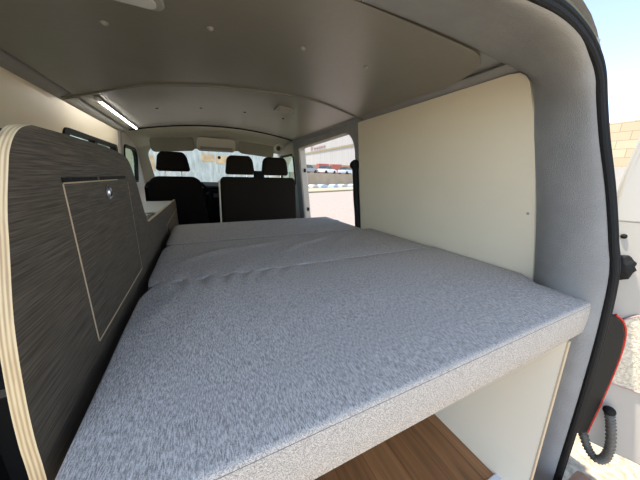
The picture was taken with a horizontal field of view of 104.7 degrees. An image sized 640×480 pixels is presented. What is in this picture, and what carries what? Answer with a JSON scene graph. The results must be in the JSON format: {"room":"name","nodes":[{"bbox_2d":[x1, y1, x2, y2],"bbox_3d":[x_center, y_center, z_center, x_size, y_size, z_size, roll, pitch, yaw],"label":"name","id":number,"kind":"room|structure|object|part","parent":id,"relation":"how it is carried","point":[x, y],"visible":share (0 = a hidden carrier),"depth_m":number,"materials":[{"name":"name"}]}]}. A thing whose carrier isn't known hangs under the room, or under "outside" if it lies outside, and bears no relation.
{"room":"vehicle interior","nodes":[
{"label":"vehicle interior","id":0,"kind":"room"},
{"bbox_2d":[0,67,145,200],"bbox_3d":[-1.747,-0.241,1.961,0.203,1.420,4.160,-6,16,-25],"label":"wall","id":1,"kind":"structure","parent":0,"point":[21,101],"depth_m":1.18,"materials":[{"name":"beige plastic"}]},
{"bbox_2d":[62,127,117,151],"bbox_3d":[-1.644,-0.534,1.813,0.085,0.406,1.030,-6,16,-25],"label":"window","id":2,"kind":"structure","parent":1,"relation":"in","point":[66,130],"depth_m":1.65,"materials":[{"name":"black rubber"}]},
{"bbox_2d":[118,131,122,154],"bbox_3d":[-1.968,-0.384,2.439,0.207,1.350,0.130,-6,16,-25],"label":"post","id":3,"kind":"object","parent":1,"relation":"attached to","point":[120,146],"visible":0.05,"depth_m":2.29,"materials":[{"name":"grey plastic"}]},
{"bbox_2d":[124,144,138,181],"bbox_3d":[-2.139,-0.848,2.787,0.081,0.394,0.644,-6,16,-25],"label":"window","id":4,"kind":"structure","parent":1,"relation":"in","point":[135,155],"depth_m":3.02,"materials":[{"name":"black rubber"}]},
{"bbox_2d":[124,126,291,153],"bbox_3d":[-1.221,-1.213,3.002,1.960,0.233,0.850,-6,16,-25],"label":"ceiling","id":5,"kind":"structure","parent":0,"point":[140,137],"depth_m":2.87,"materials":[{"name":"beige"}]},
{"bbox_2d":[149,137,193,151],"bbox_3d":[-1.754,-1.145,2.940,0.455,0.199,0.054,-6,16,-25],"label":"sun visor","id":6,"kind":"object","parent":5,"relation":"attached to","point":[158,144],"visible":0.94,"depth_m":2.93,"materials":[{"name":"beige plastic"}]},
{"bbox_2d":[196,137,234,152],"bbox_3d":[-1.315,-1.203,3.133,0.450,0.150,0.145,-6,16,-25],"label":"console","id":7,"kind":"object","parent":5,"relation":"attached to","point":[203,143],"visible":1,"depth_m":3.09,"materials":[{"name":"beige plastic"}]},
{"bbox_2d":[238,141,273,156],"bbox_3d":[-0.864,-1.234,3.358,0.470,0.198,0.054,-6,16,-25],"label":"sun visor","id":8,"kind":"object","parent":5,"relation":"attached to","point":[244,147],"visible":0.84,"depth_m":3.35,"materials":[{"name":"beige plastic"}]},
{"bbox_2d":[273,144,283,150],"bbox_3d":[-0.532,-1.204,3.207,0.144,0.087,0.072,-6,16,-25],"label":"handle","id":9,"kind":"object","parent":5,"relation":"attached to","point":[277,147],"visible":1,"depth_m":3.21,"materials":[{"name":"beige plastic"}]},
{"bbox_2d":[125,141,291,183],"bbox_3d":[-1.531,-1.068,3.693,2.160,0.770,0.936,-6,16,-25],"label":"wall","id":10,"kind":"structure","parent":0,"point":[143,152],"depth_m":3.24,"materials":[{"name":"beige plastic"}]},
{"bbox_2d":[144,181,221,222],"bbox_3d":[-1.434,-0.479,3.597,1.750,0.722,0.610,-6,16,-25],"label":"dashboard","id":11,"kind":"object","parent":10,"relation":"attached to","point":[213,187],"visible":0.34,"depth_m":3.34,"materials":[{"name":"black plastic"}]},
{"bbox_2d":[200,181,208,201],"bbox_3d":[-1.540,-0.549,2.979,0.389,0.383,0.369,9,16,26],"label":"steering wheel","id":12,"kind":"object","parent":11,"relation":"attached to","point":[203,185],"visible":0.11,"depth_m":3.01,"materials":[{"name":"black plastic"}]},
{"bbox_2d":[0,0,479,139],"bbox_3d":[-0.548,-0.877,1.595,1.590,0.123,2.320,-6,16,-25],"label":"ceiling","id":13,"kind":"structure","parent":0,"point":[252,44],"depth_m":0.98,"materials":[{"name":"laminate"}]},
{"bbox_2d":[99,20,108,25],"bbox_3d":[-0.661,-0.663,0.757,0.022,0.008,0.022,-6,16,-25],"label":"screw","id":14,"kind":"object","parent":13,"relation":"attached to","point":[105,23],"visible":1,"depth_m":0.75,"materials":[{"name":"grey metal"}]},
{"bbox_2d":[94,96,136,128],"bbox_3d":[-1.444,-0.892,1.793,0.026,0.018,1.022,-6,16,-25],"label":"recessed light","id":15,"kind":"object","parent":13,"relation":"in","point":[97,99],"visible":1,"depth_m":1.59,"materials":[{"name":"white plastic"}]},
{"bbox_2d":[94,96,101,101],"bbox_3d":[-1.233,-0.778,1.369,0.026,0.018,0.047,-6,16,-25],"label":"switch","id":16,"kind":"object","parent":15,"relation":"attached to","point":[97,99],"depth_m":1.36,"materials":[{"name":"white plastic"}]},
{"bbox_2d":[113,0,164,10],"bbox_3d":[-0.515,-0.636,0.636,0.195,0.014,0.080,-6,16,-25],"label":"recessed light","id":17,"kind":"object","parent":13,"relation":"in","point":[155,5],"visible":1,"depth_m":0.67,"materials":[{"name":"grey plastic"}]},
{"bbox_2d":[129,125,291,140],"bbox_3d":[-1.052,-1.141,2.611,1.593,0.118,0.014,-6,16,-25],"label":"strip","id":18,"kind":"object","parent":13,"relation":"attached to","point":[170,125],"visible":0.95,"depth_m":2.54,"materials":[{"name":"black rubber"}]},
{"bbox_2d":[61,84,363,120],"bbox_3d":[-0.501,-0.825,1.465,1.715,0.135,0.103,-3,15,-17],"label":"joint","id":19,"kind":"object","parent":13,"relation":"attached to","point":[148,85],"visible":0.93,"depth_m":1.35,"materials":[{"name":"plastic"}]},
{"bbox_2d":[274,105,293,113],"bbox_3d":[-0.266,-0.959,1.821,0.115,0.022,0.130,-6,16,-25],"label":"ceiling vent","id":20,"kind":"object","parent":13,"relation":"in","point":[282,109],"visible":1,"depth_m":1.79,"materials":[{"name":"grey plastic"}]},
{"bbox_2d":[314,414,492,479],"bbox_3d":[-0.530,0.551,1.774,1.950,0.030,2.707,-6,16,-25],"label":"floor","id":21,"kind":"structure","parent":0,"point":[428,449],"depth_m":0.88,"materials":[{"name":"brown wood"}]},
{"bbox_2d":[0,124,178,479],"bbox_3d":[-1.100,0.095,1.333,0.450,1.048,2.570,-6,16,-25],"label":"base cabinet","id":22,"kind":"object","parent":21,"relation":"on","point":[79,247],"visible":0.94,"depth_m":0.41,"materials":[{"name":"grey wood"}]},
{"bbox_2d":[142,201,170,211],"bbox_3d":[-1.290,-0.169,1.651,0.424,0.023,1.650,-6,16,-25],"label":"countertop","id":23,"kind":"structure","parent":22,"relation":"on","point":[149,206],"depth_m":2.06,"materials":[{"name":"grey"}]},
{"bbox_2d":[145,212,156,219],"bbox_3d":[-1.089,-0.090,1.295,0.350,0.010,0.720,-6,16,-25],"label":"sink","id":24,"kind":"object","parent":23,"relation":"in","point":[148,214],"visible":0.13,"depth_m":1.59,"materials":[{"name":"silver metal"}]},
{"bbox_3d":[-1.248,0.065,2.149,0.001,0.555,0.887,-6,16,-25],"label":"drawer","id":25,"kind":"part","parent":22,"relation":"part of","materials":[{"name":"grey wood"}]},
{"bbox_2d":[434,340,570,479],"bbox_3d":[0.418,0.412,1.363,0.195,0.483,1.418,-6,16,-25],"label":"panel","id":26,"kind":"object","parent":21,"relation":"on","point":[504,422],"visible":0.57,"depth_m":0.84,"materials":[{"name":"beige laminate"}]},
{"bbox_3d":[-0.165,0.171,1.307,1.190,0.016,1.740,-6,16,-25],"label":"board","id":27,"kind":"object","parent":26,"relation":"on","visible":0},
{"bbox_2d":[167,217,360,246],"bbox_3d":[-0.384,-0.051,1.861,1.281,0.127,0.607,-6,16,-25],"label":"cushion","id":28,"kind":"object","parent":27,"relation":"on","point":[224,231],"visible":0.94,"depth_m":1.73,"materials":[{"name":"fabric"}]},
{"bbox_2d":[148,228,427,289],"bbox_3d":[-0.103,0.081,1.369,1.355,0.129,0.557,-6,16,-25],"label":"cushion","id":29,"kind":"object","parent":27,"relation":"on","point":[198,261],"visible":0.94,"depth_m":1.22,"materials":[{"name":"fabric"}]},
{"bbox_2d":[55,247,590,479],"bbox_3d":[0.173,0.222,0.834,1.377,0.133,0.681,-6,16,-25],"label":"cushion","id":30,"kind":"object","parent":27,"relation":"on","point":[296,372],"visible":1,"depth_m":0.52,"materials":[{"name":"fabric"}]},
{"bbox_2d":[270,37,600,249],"bbox_3d":[0.001,-0.422,2.781,0.221,1.435,4.160,-6,16,-25],"label":"wall","id":31,"kind":"structure","parent":0,"point":[352,130],"depth_m":2.84,"materials":[{"name":"grey metal"}]},
{"bbox_2d":[280,154,295,184],"bbox_3d":[-0.469,-1.008,3.550,0.081,0.394,0.684,-6,16,-25],"label":"window","id":32,"kind":"structure","parent":31,"relation":"in","point":[288,155],"depth_m":3.28,"materials":[{"name":"black rubber"}]},
{"bbox_2d":[299,149,310,217],"bbox_3d":[-0.185,-0.506,3.197,0.213,1.285,0.075,-6,16,-25],"label":"door frame","id":33,"kind":"structure","parent":31,"relation":"attached to","point":[302,155],"depth_m":3.10,"materials":[{"name":"beige paint"}]},
{"bbox_2d":[350,160,360,227],"bbox_3d":[0.291,-0.321,2.016,0.124,0.638,0.068,-1,15,-9],"label":"door lock","id":34,"kind":"object","parent":31,"relation":"attached to","point":[354,165],"visible":0.9,"depth_m":1.98,"materials":[{"name":"black rubber"}]},
{"bbox_3d":[0.273,-0.591,1.943,0.080,0.080,0.064,-6,16,-25],"label":"latch knob","id":35,"kind":"part","parent":34,"relation":"part of","materials":[{"name":"black plastic"}]},
{"bbox_2d":[289,64,521,143],"bbox_3d":[0.193,-0.911,1.953,0.062,0.025,2.560,-6,16,-25],"label":"roof rail","id":36,"kind":"object","parent":31,"relation":"attached to","point":[504,70],"visible":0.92,"depth_m":1.23,"materials":[{"name":"grey plastic"}]},
{"bbox_2d":[358,73,535,280],"bbox_3d":[0.606,-0.076,1.469,0.151,1.342,1.260,-6,16,-25],"label":"wall panel","id":37,"kind":"object","parent":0,"point":[454,172],"visible":0.66,"depth_m":1.18,"materials":[{"name":"beige laminate"}]},
{"bbox_2d":[294,0,600,139],"bbox_3d":[-0.499,-0.881,1.526,1.897,0.222,2.600,-6,16,-25],"label":"lining","id":38,"kind":"object","parent":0,"point":[486,63],"visible":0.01,"depth_m":0.92,"materials":[{"name":"grey fabric"}]},
{"bbox_2d":[0,48,128,131],"bbox_3d":[-1.322,-0.765,1.263,0.105,0.080,2.500,-6,16,-25],"label":"roof rail","id":39,"kind":"object","parent":38,"relation":"attached to","point":[8,62],"visible":0.72,"depth_m":1.14,"materials":[{"name":"grey plastic"}]},
{"bbox_2d":[357,0,609,479],"bbox_3d":[0.013,0.235,0.612,2.000,1.742,0.529,-6,16,-25],"label":"pillar","id":40,"kind":"structure","parent":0,"point":[572,250],"depth_m":0.78,"materials":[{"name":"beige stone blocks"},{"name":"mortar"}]},
{"bbox_2d":[487,473,501,479],"bbox_3d":[-0.019,0.899,0.484,1.455,0.058,0.141,-6,16,-25],"label":"sill","id":41,"kind":"structure","parent":40,"relation":"attached to","point":[494,476],"depth_m":0.83,"materials":[{"name":"white"}]},
{"bbox_2d":[527,0,620,479],"bbox_3d":[0.081,0.297,0.480,1.767,1.683,0.228,-6,16,-25],"label":"seal","id":42,"kind":"object","parent":40,"relation":"attached to","point":[563,9],"visible":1,"depth_m":0.72,"materials":[{"name":"black rubber"}]},
{"bbox_2d":[568,471,591,479],"bbox_3d":[0.156,1.036,0.441,1.910,0.160,0.230,-6,16,-25],"label":"bumper cover","id":43,"kind":"object","parent":40,"relation":"attached to","point":[578,475],"visible":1,"depth_m":0.89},
{"bbox_2d":[566,0,598,42],"bbox_3d":[-0.046,0.128,0.715,2.177,1.889,0.810,-6,16,-25],"label":"body edge","id":44,"kind":"structure","parent":40,"relation":"attached to","point":[569,1],"depth_m":0.60,"materials":[{"name":"grey paint"}]},
{"bbox_2d":[577,314,626,432],"bbox_3d":[0.928,0.453,0.879,0.081,0.474,0.140,-6,16,-25],"label":"tail lamp","id":45,"kind":"object","parent":44,"relation":"attached to","point":[615,341],"visible":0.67,"depth_m":0.82,"materials":[{"name":"black plastic"}]},
{"bbox_2d":[578,405,616,464],"bbox_3d":[0.984,0.681,0.882,0.033,0.235,0.112,-7,16,-29],"label":"cable conduit","id":46,"kind":"object","parent":45,"relation":"hanging from","point":[606,455],"visible":0.87,"depth_m":0.85,"materials":[{"name":"grey plastic"}]},
{"bbox_2d":[578,138,639,464],"bbox_3d":[1.265,0.150,0.627,0.780,1.310,0.147,12,18,37],"label":"door","id":47,"kind":"structure","parent":44,"relation":"attached to","point":[623,394],"depth_m":0.81,"materials":[{"name":"beige paint"}]},
{"bbox_3d":[1.218,0.406,0.652,0.619,0.270,0.015,13,18,38],"label":"speckled panel","id":48,"kind":"part","parent":47,"relation":"part of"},
{"bbox_3d":[-1.440,0.081,3.669,2.000,0.040,1.600,-6,16,-25],"label":"floor","id":49,"kind":"structure","parent":0,"visible":0},
{"bbox_2d":[148,151,210,224],"bbox_3d":[-1.586,-0.367,2.857,0.597,1.197,0.620,-6,16,-25],"label":"seat","id":50,"kind":"object","parent":49,"relation":"on","point":[188,194],"visible":0.61,"depth_m":2.53,"materials":[{"name":"black fabric"}]},
{"bbox_3d":[-1.498,-0.370,2.624,0.560,0.592,0.140,-6,16,-25],"label":"backrest","id":51,"kind":"part","parent":50,"relation":"part of","materials":[{"name":"black fabric"}]},
{"bbox_3d":[-1.296,-0.441,2.842,0.073,0.204,0.225,-6,16,-25],"label":"armrest","id":52,"kind":"part","parent":50,"relation":"part of","materials":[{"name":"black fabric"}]},
{"bbox_2d":[218,155,295,222],"bbox_3d":[-0.823,-0.430,3.172,0.918,1.193,0.563,-6,16,-25],"label":"bench","id":53,"kind":"object","parent":49,"relation":"on","point":[258,197],"visible":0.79,"depth_m":2.87,"materials":[{"name":"black fabric"}]},
{"bbox_3d":[-1.103,-0.374,2.734,0.032,0.560,0.018,-6,16,-25],"label":"trim","id":54,"kind":"part","parent":53,"relation":"part of","materials":[{"name":"beige plastic"}]},
{"bbox_3d":[-0.723,-0.441,2.990,0.884,0.618,0.140,-6,16,-25],"label":"backrest","id":55,"kind":"part","parent":53,"relation":"part of","materials":[{"name":"black fabric"}]},
{"label":"outside","id":56,"kind":"structure","parent":0,"visible":0},
{"bbox_3d":[-8.146,-20.154,76.492,82.214,0.300,81.030,-6,16,-25],"label":"ground","id":57,"kind":"structure","parent":56,"visible":0},
{"bbox_2d":[306,165,317,172],"bbox_3d":[-2.279,-12.532,43.741,1.850,1.450,4.293,12,18,37],"label":"parked car","id":58,"kind":"object","parent":57,"relation":"on","point":[310,168],"visible":0.5,"depth_m":43.37,"materials":[{"name":"grey paint"}]},
{"bbox_2d":[289,135,354,173],"bbox_3d":[1.057,-37.520,116.789,12.400,13.700,80.000,-6,16,-25],"label":"warehouse","id":59,"kind":"structure","parent":57,"relation":"on","point":[341,150],"depth_m":95.89,"materials":[{"name":"metal"}]},
{"bbox_2d":[316,164,328,172],"bbox_3d":[0.560,-16.579,57.844,2.600,2.400,1.600,-6,16,-25],"label":"storage container","id":60,"kind":"object","parent":57,"relation":"on","point":[318,165],"visible":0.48,"depth_m":57.01,"materials":[{"name":"red paint"}]},
{"bbox_2d":[318,166,336,173],"bbox_3d":[1.309,-13.301,47.039,1.850,1.450,4.293,12,18,37],"label":"parked car","id":61,"kind":"object","parent":57,"relation":"on","point":[326,169],"visible":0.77,"depth_m":46.00,"materials":[{"name":"white paint"}]},
{"bbox_2d":[329,164,341,173],"bbox_3d":[3.715,-16.892,59.328,2.600,2.400,1.600,-6,16,-25],"label":"storage container","id":62,"kind":"object","parent":57,"relation":"on","point":[337,167],"visible":0.5,"depth_m":58.49,"materials":[{"name":"red paint"}]},
{"bbox_2d":[337,167,351,173],"bbox_3d":[5.563,-13.999,50.114,1.850,1.450,4.593,12,18,37],"label":"parked car","id":63,"kind":"object","parent":57,"relation":"on","point":[346,170],"visible":0.7,"depth_m":48.67,"materials":[{"name":"silver metal"}]},
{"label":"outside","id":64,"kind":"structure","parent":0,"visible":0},
{"bbox_2d":[562,433,639,479],"bbox_3d":[-12.648,-11.074,48.163,260.000,0.001,260.000,-6,16,-25],"label":"ground","id":65,"kind":"structure","parent":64,"point":[619,468],"depth_m":1.34,"materials":[{"name":"beige concrete"}]},
{"bbox_2d":[86,140,288,177],"bbox_3d":[-21.566,-9.367,31.504,33.500,4.600,10.100,-6,16,-25],"label":"building","id":66,"kind":"structure","parent":65,"relation":"on","point":[199,161],"depth_m":29.79,"materials":[{"name":"grey metal"}]},
{"bbox_2d":[154,171,286,181],"bbox_3d":[-17.872,-5.304,21.910,31.300,1.650,0.100,-6,16,-25],"label":"fence","id":67,"kind":"object","parent":65,"relation":"on","point":[203,177],"visible":0.02,"depth_m":24.73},
{"bbox_2d":[614,167,625,189],"bbox_3d":[14.993,0.418,1.531,0.450,2.050,29.500,-6,16,-25],"label":"plinth","id":68,"kind":"object","parent":65,"relation":"on","point":[619,171],"depth_m":9.04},
{"bbox_2d":[610,120,639,167],"bbox_3d":[15.053,-1.351,1.088,0.300,1.600,29.500,-6,16,-25],"label":"wall","id":69,"kind":"structure","parent":65,"relation":"on","point":[625,135],"depth_m":8.94,"materials":[{"name":"brick"}]},
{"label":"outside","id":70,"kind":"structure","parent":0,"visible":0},
{"bbox_2d":[309,189,352,192],"bbox_3d":[1.747,-5.337,26.713,0.900,0.140,130.000,12,18,37],"label":"pavement","id":71,"kind":"structure","parent":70,"point":[317,191],"depth_m":25.34,"materials":[{"name":"brown"}]},
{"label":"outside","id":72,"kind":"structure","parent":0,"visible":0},
{"bbox_2d":[308,185,352,190],"bbox_3d":[-3.322,-6.417,30.579,12.000,0.100,130.000,12,18,37],"label":"pavement","id":73,"kind":"structure","parent":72,"point":[328,188],"depth_m":30.35,"materials":[{"name":"beige concrete"}]},
{"bbox_2d":[308,184,318,187],"bbox_3d":[-0.895,-6.804,31.246,1.000,0.420,1.169,12,18,37],"label":"wrapped bundle","id":74,"kind":"object","parent":73,"relation":"on","point":[309,185],"visible":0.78,"depth_m":30.86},
{"bbox_2d":[289,172,352,184],"bbox_3d":[9.090,-12.381,50.843,0.400,2.000,42.500,12,18,37],"label":"wall","id":75,"kind":"structure","parent":73,"relation":"on","point":[313,178],"depth_m":41.06,"materials":[{"name":"beige concrete"}]},
{"bbox_2d":[318,184,327,187],"bbox_3d":[0.236,-7.129,32.608,1.000,0.420,1.469,12,18,37],"label":"wrapped bundle","id":76,"kind":"object","parent":73,"relation":"on","point":[319,185],"visible":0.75,"depth_m":32.19,"materials":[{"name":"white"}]},
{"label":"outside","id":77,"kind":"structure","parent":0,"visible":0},
{"bbox_2d":[309,191,354,225],"bbox_3d":[-0.347,-2.191,14.572,13.300,0.030,130.001,12,18,37],"label":"road","id":78,"kind":"structure","parent":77,"point":[339,205],"depth_m":13.11,"materials":[{"name":"grey asphalt"}]}
]}

